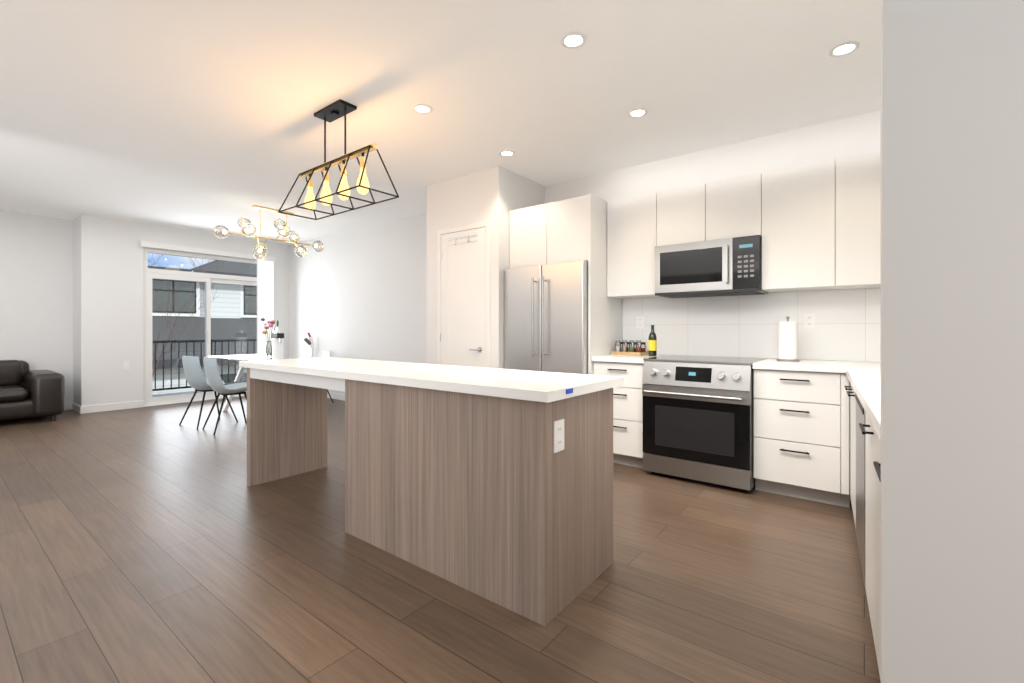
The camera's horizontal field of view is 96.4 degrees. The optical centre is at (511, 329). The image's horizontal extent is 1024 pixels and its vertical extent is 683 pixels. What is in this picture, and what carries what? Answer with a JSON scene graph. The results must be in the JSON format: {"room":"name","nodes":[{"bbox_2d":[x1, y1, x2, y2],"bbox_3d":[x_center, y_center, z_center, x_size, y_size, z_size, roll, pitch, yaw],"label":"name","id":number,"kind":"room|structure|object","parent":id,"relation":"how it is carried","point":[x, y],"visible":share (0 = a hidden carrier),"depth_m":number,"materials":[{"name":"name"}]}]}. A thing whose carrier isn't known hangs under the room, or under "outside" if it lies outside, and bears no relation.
{"room":"kitchen","nodes":[
{"label":"kitchen","id":0,"kind":"room"},
{"bbox_2d":[0,210,288,405],"bbox_3d":[-6.469,-0.210,6.023,0.700,2.720,6.750,0,0,38],"label":"wall","id":1,"kind":"structure","parent":0,"point":[72,302],"depth_m":6.43,"materials":[{"name":"paint"}]},
{"bbox_2d":[64,403,70,409],"bbox_3d":[-7.432,1.100,5.086,0.015,0.100,3.730,0,0,38],"label":"baseboard","id":2,"kind":"structure","parent":1,"relation":"attached to","point":[67,405],"depth_m":6.51,"materials":[{"name":"white"}]},
{"bbox_2d":[71,403,78,412],"bbox_3d":[-6.087,1.100,6.396,0.510,0.100,0.012,0,0,38],"label":"baseboard","id":3,"kind":"structure","parent":1,"relation":"attached to","point":[75,407],"depth_m":6.41,"materials":[{"name":"white wood"}]},
{"bbox_2d":[79,400,143,413],"bbox_3d":[-5.658,1.100,6.495,0.015,0.100,0.692,0,0,38],"label":"baseboard","id":4,"kind":"structure","parent":1,"relation":"attached to","point":[103,407],"depth_m":6.46,"materials":[{"name":"white wood"}]},
{"bbox_2d":[123,361,129,369],"bbox_3d":[-5.570,0.520,6.609,0.008,0.120,0.075,0,0,38],"label":"electrical outlet","id":5,"kind":"object","parent":1,"relation":"attached to","point":[126,364],"visible":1,"depth_m":6.61,"materials":[{"name":"white plastic"}]},
{"bbox_2d":[144,248,256,406],"bbox_3d":[-4.934,-0.030,7.536,0.115,2.358,1.838,0,0,38],"label":"sliding glass door","id":6,"kind":"structure","parent":1,"relation":"in","point":[209,278],"depth_m":7.20,"materials":[{"name":"white"}]},
{"bbox_2d":[140,241,275,353],"bbox_3d":[-4.857,-0.090,7.476,0.085,2.410,1.940,0,0,38],"label":"vertical blinds","id":7,"kind":"object","parent":6,"relation":"attached to","point":[265,288],"visible":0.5,"depth_m":8.05,"materials":[{"name":"white"}]},
{"bbox_2d":[152,339,256,396],"bbox_3d":[-5.452,0.750,8.187,1.410,1.120,3.280,0,0,38],"label":"balcony railing","id":8,"kind":"object","parent":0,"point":[186,342],"depth_m":8.45,"materials":[{"name":"black metal"}]},
{"bbox_2d":[0,396,880,682],"bbox_3d":[-1.828,1.210,2.543,12.400,0.120,7.000,0,0,38],"label":"floor","id":9,"kind":"structure","parent":0,"point":[154,544],"depth_m":2.05,"materials":[{"name":"brown wood"}]},
{"bbox_2d":[0,360,64,420],"bbox_3d":[-6.729,0.770,5.144,0.960,0.760,2.340,0,0,38],"label":"sofa","id":10,"kind":"object","parent":9,"relation":"on","point":[25,392],"visible":1,"depth_m":5.65,"materials":[{"name":"black leather"}]},
{"bbox_2d":[179,356,239,428],"bbox_3d":[-3.699,0.733,5.586,0.449,0.840,0.527,0,0,32],"label":"chair","id":11,"kind":"object","parent":9,"relation":"on","point":[195,378],"visible":0.77,"depth_m":5.38,"materials":[{"name":"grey fabric"}]},
{"bbox_2d":[203,357,246,434],"bbox_3d":[-3.248,0.733,5.289,0.449,0.840,0.527,0,0,43],"label":"chair","id":12,"kind":"object","parent":9,"relation":"on","point":[214,379],"visible":0.81,"depth_m":5.10,"materials":[{"name":"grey plastic"}]},
{"bbox_2d":[208,353,316,410],"bbox_3d":[-3.359,0.767,6.373,1.900,0.765,0.920,0,0,38],"label":"dining table","id":13,"kind":"object","parent":9,"relation":"on","point":[250,357],"visible":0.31,"depth_m":6.49,"materials":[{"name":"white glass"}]},
{"bbox_2d":[260,318,278,356],"bbox_3d":[-3.349,0.112,6.375,0.312,0.543,0.254,0,0,38],"label":"vase","id":14,"kind":"object","parent":13,"relation":"on","point":[271,323],"visible":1,"depth_m":6.35,"materials":[{"name":"clear glass"}]},
{"bbox_2d":[270,327,283,353],"bbox_3d":[-3.958,0.557,7.718,0.230,1.184,0.200,0,0,38],"label":"air purifier","id":15,"kind":"object","parent":9,"relation":"on","point":[277,339],"visible":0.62,"depth_m":7.65,"materials":[{"name":"white plastic"}]},
{"bbox_2d":[302,350,312,355],"bbox_3d":[-3.518,0.746,7.444,0.436,0.815,0.511,0,0,42],"label":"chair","id":16,"kind":"object","parent":9,"relation":"on","point":[307,352],"visible":0.21,"depth_m":7.64,"materials":[{"name":"white plastic"}]},
{"bbox_2d":[304,333,314,354],"bbox_3d":[-3.467,0.601,7.823,0.240,1.097,0.188,0,0,38],"label":"stick vacuum","id":17,"kind":"object","parent":9,"relation":"on","point":[310,342],"visible":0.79,"depth_m":7.82,"materials":[{"name":"white plastic"}]},
{"bbox_2d":[317,350,333,402],"bbox_3d":[-3.099,0.746,7.121,0.436,0.815,0.511,0,0,38],"label":"chair","id":18,"kind":"object","parent":9,"relation":"on","point":[324,353],"visible":0.17,"depth_m":7.31,"materials":[{"name":"white plastic"}]},
{"bbox_2d":[247,369,612,625],"bbox_3d":[-0.726,0.714,2.812,2.637,0.874,0.614,0,0,38],"label":"kitchen island","id":19,"kind":"object","parent":9,"relation":"on","point":[494,485],"depth_m":2.09,"materials":[{"name":"brown wood"}]},
{"bbox_2d":[239,357,623,404],"bbox_3d":[-0.725,0.255,2.811,2.700,0.040,0.690,0,0,38],"label":"island countertop","id":20,"kind":"structure","parent":19,"relation":"on","point":[516,385],"depth_m":2.28,"materials":[{"name":"white stone"}]},
{"bbox_2d":[504,261,587,373],"bbox_3d":[0.467,0.282,4.433,0.870,1.735,0.795,0,0,38],"label":"fridge","id":21,"kind":"object","parent":9,"relation":"on","point":[545,318],"visible":0.4,"depth_m":4.11,"materials":[{"name":"grey metal"}]},
{"bbox_2d":[594,363,643,467],"bbox_3d":[1.078,0.714,4.079,0.468,0.874,0.615,0,0,38],"label":"base cabinet","id":22,"kind":"object","parent":9,"relation":"on","point":[627,398],"depth_m":3.79,"materials":[{"name":"white"}]},
{"bbox_2d":[592,355,665,362],"bbox_3d":[1.068,0.255,4.066,0.468,0.040,0.637,0,0,38],"label":"countertop","id":23,"kind":"structure","parent":22,"relation":"on","point":[604,358],"depth_m":3.86,"materials":[{"name":"white stone"}]},
{"bbox_2d":[611,340,647,355],"bbox_3d":[1.092,0.166,4.220,0.280,0.136,0.220,0,0,38],"label":"tray","id":24,"kind":"object","parent":23,"relation":"on","point":[633,350],"visible":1,"depth_m":4.18,"materials":[{"name":"brown wood"}]},
{"bbox_2d":[648,325,656,355],"bbox_3d":[1.223,0.098,3.981,0.069,0.272,0.068,0,0,38],"label":"oil bottle","id":25,"kind":"object","parent":23,"relation":"on","point":[652,344],"visible":1,"depth_m":3.96,"materials":[{"name":"black"}]},
{"bbox_2d":[642,355,766,490],"bbox_3d":[1.528,0.692,3.639,0.776,0.917,0.758,0,0,38],"label":"range","id":26,"kind":"object","parent":9,"relation":"on","point":[698,418],"visible":0.96,"depth_m":3.37,"materials":[{"name":"silver metal"}]},
{"bbox_2d":[754,371,835,504],"bbox_3d":[2.097,0.714,3.294,0.545,0.874,0.615,0,0,38],"label":"base cabinet","id":27,"kind":"object","parent":9,"relation":"on","point":[804,429],"depth_m":3.09,"materials":[{"name":"white wood"}]},
{"bbox_2d":[752,359,880,374],"bbox_3d":[2.354,0.255,3.076,1.217,0.040,0.637,0,0,38],"label":"countertop","id":28,"kind":"structure","parent":27,"relation":"on","point":[766,364],"depth_m":3.10,"materials":[{"name":"white stone"}]},
{"bbox_2d":[776,316,799,361],"bbox_3d":[2.047,0.068,3.396,0.150,0.332,0.150,0,0,38],"label":"paper towel","id":29,"kind":"object","parent":28,"relation":"on","point":[787,340],"visible":1,"depth_m":3.35,"materials":[{"name":"white paper"}]},
{"bbox_2d":[808,367,880,466],"bbox_3d":[1.689,0.255,1.696,0.797,0.040,2.439,0,0,38],"label":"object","id":30,"kind":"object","parent":27,"relation":"on","point":[832,439],"depth_m":2.89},
{"bbox_2d":[836,371,843,506],"bbox_3d":[2.277,0.714,2.566,0.714,0.874,0.359,0,0,38],"label":"base cabinet","id":31,"kind":"object","parent":9,"relation":"on","point":[839,470],"depth_m":2.92,"materials":[{"name":"white wood"}]},
{"bbox_2d":[844,467,855,527],"bbox_3d":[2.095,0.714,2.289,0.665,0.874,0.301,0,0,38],"label":"base cabinet","id":32,"kind":"object","parent":9,"relation":"on","point":[849,472],"depth_m":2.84,"materials":[{"name":"white wood"}]},
{"bbox_2d":[865,459,880,680],"bbox_3d":[1.355,0.714,1.182,0.699,0.874,1.212,0,0,38],"label":"base cabinet","id":33,"kind":"object","parent":9,"relation":"on","point":[872,470],"depth_m":1.51,"materials":[{"name":"white wood"}]},
{"bbox_2d":[855,393,864,586],"bbox_3d":[1.829,0.715,1.939,0.576,0.861,0.598,0,0,34],"label":"dishwasher","id":34,"kind":"object","parent":33,"relation":"in","point":[860,480],"visible":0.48,"depth_m":2.05,"materials":[{"name":"silver metal"}]},
{"bbox_2d":[0,0,880,244],"bbox_3d":[-1.828,-1.630,2.543,12.400,0.120,7.000,0,0,38],"label":"ceiling","id":35,"kind":"structure","parent":0,"point":[195,115],"depth_m":3.03,"materials":[{"name":"paint"}]},
{"bbox_2d":[213,205,324,259],"bbox_3d":[-3.115,-1.225,5.996,0.609,0.690,1.402,0,0,38],"label":"dining chandelier","id":36,"kind":"object","parent":35,"relation":"hanging from","point":[259,248],"visible":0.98,"depth_m":5.91,"materials":[{"name":"gold metal"}]},
{"bbox_2d":[278,99,398,219],"bbox_3d":[-1.266,-1.227,3.272,1.051,0.685,0.311,0,0,38],"label":"pendant light","id":37,"kind":"object","parent":35,"relation":"hanging from","point":[336,110],"visible":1,"depth_m":3.22,"materials":[{"name":"black metal"}]},
{"bbox_2d":[412,104,431,113],"bbox_3d":[-0.637,-1.565,3.254,0.139,0.009,0.139,0,0,-1],"label":"recessed light","id":38,"kind":"object","parent":35,"relation":"in","point":[419,108],"depth_m":3.25,"materials":[{"name":"white"}]},
{"bbox_2d":[499,150,514,156],"bbox_3d":[-0.044,-1.565,4.073,0.139,0.009,0.139,0,0,32],"label":"recessed light","id":39,"kind":"object","parent":35,"relation":"in","point":[506,153],"depth_m":4.07,"materials":[{"name":"white plastic"}]},
{"bbox_2d":[561,32,586,48],"bbox_3d":[0.334,-1.565,2.482,0.139,0.009,0.139,0,0,29],"label":"recessed light","id":40,"kind":"object","parent":35,"relation":"in","point":[572,40],"depth_m":2.48,"materials":[{"name":"white"}]},
{"bbox_2d":[628,108,647,117],"bbox_3d":[0.910,-1.565,3.313,0.139,0.009,0.139,0,0,32],"label":"recessed light","id":41,"kind":"object","parent":35,"relation":"in","point":[637,112],"depth_m":3.31,"materials":[{"name":"white plastic"}]},
{"bbox_2d":[829,41,859,56],"bbox_3d":[1.857,-1.565,2.559,0.139,0.009,0.139,0,0,14],"label":"recessed light","id":42,"kind":"object","parent":35,"relation":"in","point":[845,48],"depth_m":2.55,"materials":[{"name":"white plastic"}]},
{"bbox_2d":[427,166,544,368],"bbox_3d":[-0.288,-0.210,5.018,1.020,2.720,0.800,0,0,38],"label":"wall","id":43,"kind":"structure","parent":0,"point":[495,196],"depth_m":4.59,"materials":[{"name":"paint"}]},
{"bbox_2d":[437,221,489,367],"bbox_3d":[-0.516,0.048,4.648,0.729,2.205,0.060,0,0,38],"label":"pantry door","id":44,"kind":"structure","parent":43,"relation":"in","point":[463,295],"depth_m":4.65,"materials":[{"name":"white wood"}]},
{"bbox_2d":[289,110,880,393],"bbox_3d":[-0.422,-0.210,5.721,9.550,2.720,0.150,0,0,38],"label":"wall","id":45,"kind":"structure","parent":0,"point":[360,293],"depth_m":6.47,"materials":[{"name":"paint"}]},
{"bbox_2d":[327,392,344,400],"bbox_3d":[-2.294,1.100,7.060,4.650,0.100,0.012,0,0,38],"label":"baseboard","id":46,"kind":"structure","parent":45,"relation":"attached to","point":[337,396],"depth_m":7.50,"materials":[{"name":"white wood"}]},
{"bbox_2d":[510,194,621,374],"bbox_3d":[0.519,-0.010,4.482,0.903,2.320,0.659,0,0,38],"label":"upper cabinet","id":47,"kind":"object","parent":45,"relation":"attached to","point":[568,230],"visible":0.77,"depth_m":4.15,"materials":[{"name":"white wood"}]},
{"bbox_2d":[607,193,660,298],"bbox_3d":[1.158,-0.734,4.187,0.460,0.872,0.346,0,0,38],"label":"upper cabinet","id":48,"kind":"object","parent":45,"relation":"attached to","point":[631,220],"depth_m":4.05,"materials":[{"name":"white wood"}]},
{"bbox_2d":[655,184,702,245],"bbox_3d":[1.498,-0.937,3.926,0.398,0.466,0.346,0,0,38],"label":"upper cabinet","id":49,"kind":"object","parent":45,"relation":"attached to","point":[678,212],"depth_m":3.79,"materials":[{"name":"white wood"}]},
{"bbox_2d":[703,174,758,240],"bbox_3d":[1.813,-0.937,3.683,0.398,0.466,0.346,0,0,38],"label":"upper cabinet","id":50,"kind":"object","parent":45,"relation":"attached to","point":[730,206],"depth_m":3.55,"materials":[{"name":"white wood"}]},
{"bbox_2d":[655,235,767,297],"bbox_3d":[1.627,-0.491,3.768,0.788,0.418,0.436,0,0,38],"label":"over-the-range microwave","id":51,"kind":"object","parent":50,"relation":"attached to","point":[723,267],"visible":1,"depth_m":3.60,"materials":[{"name":"silver metal"}]},
{"bbox_2d":[623,288,880,361],"bbox_3d":[2.057,-0.030,3.712,2.465,0.530,0.006,0,0,38],"label":"tile backsplash","id":52,"kind":"structure","parent":45,"relation":"attached to","point":[847,324],"depth_m":3.73,"materials":[{"name":"white tile"}]},
{"bbox_2d":[636,316,643,328],"bbox_3d":[1.218,-0.065,4.350,0.072,0.118,0.007,0,0,38],"label":"outlet","id":53,"kind":"object","parent":52,"relation":"attached to","point":[639,319],"depth_m":4.35,"materials":[{"name":"white plastic"}]},
{"bbox_2d":[804,313,814,328],"bbox_3d":[2.290,-0.065,3.524,0.072,0.118,0.007,0,0,38],"label":"outlet","id":54,"kind":"object","parent":52,"relation":"attached to","point":[809,320],"depth_m":3.52,"materials":[{"name":"white plastic"}]},
{"bbox_2d":[759,160,834,292],"bbox_3d":[2.150,-0.734,3.423,0.453,0.872,0.346,0,0,38],"label":"upper cabinet","id":55,"kind":"object","parent":45,"relation":"attached to","point":[815,226],"depth_m":3.29,"materials":[{"name":"white wood"}]},
{"bbox_2d":[831,151,880,289],"bbox_3d":[2.512,-0.734,3.144,0.461,0.872,0.346,0,0,38],"label":"upper cabinet","id":56,"kind":"object","parent":45,"relation":"attached to","point":[855,180],"depth_m":3.08,"materials":[{"name":"white wood"}]},
{"bbox_2d":[881,0,1023,682],"bbox_3d":[1.912,-0.210,-0.160,3.176,2.720,0.120,0,0,38],"label":"wall","id":57,"kind":"structure","parent":0,"point":[952,341],"depth_m":0.71,"materials":[{"name":"paint"}]},
{"label":"outside","id":58,"kind":"structure","parent":0,"visible":0},
{"bbox_3d":[-24.930,4.250,24.500,50.600,0.200,80.000,0,0,38],"label":"ground","id":59,"kind":"structure","parent":58,"visible":0},
{"bbox_2d":[148,253,235,376],"bbox_3d":[-8.996,-0.480,11.612,3.937,9.269,4.364,0,0,38],"label":"tree","id":60,"kind":"object","parent":59,"relation":"on","point":[161,355],"depth_m":11.91,"materials":[{"name":"brown plant"}]},
{"bbox_2d":[148,260,256,394],"bbox_3d":[-13.331,0.400,19.353,12.860,7.500,19.000,0,0,38],"label":"house","id":61,"kind":"structure","parent":59,"relation":"on","point":[215,328],"depth_m":16.19,"materials":[{"name":"grey"}]}
]}

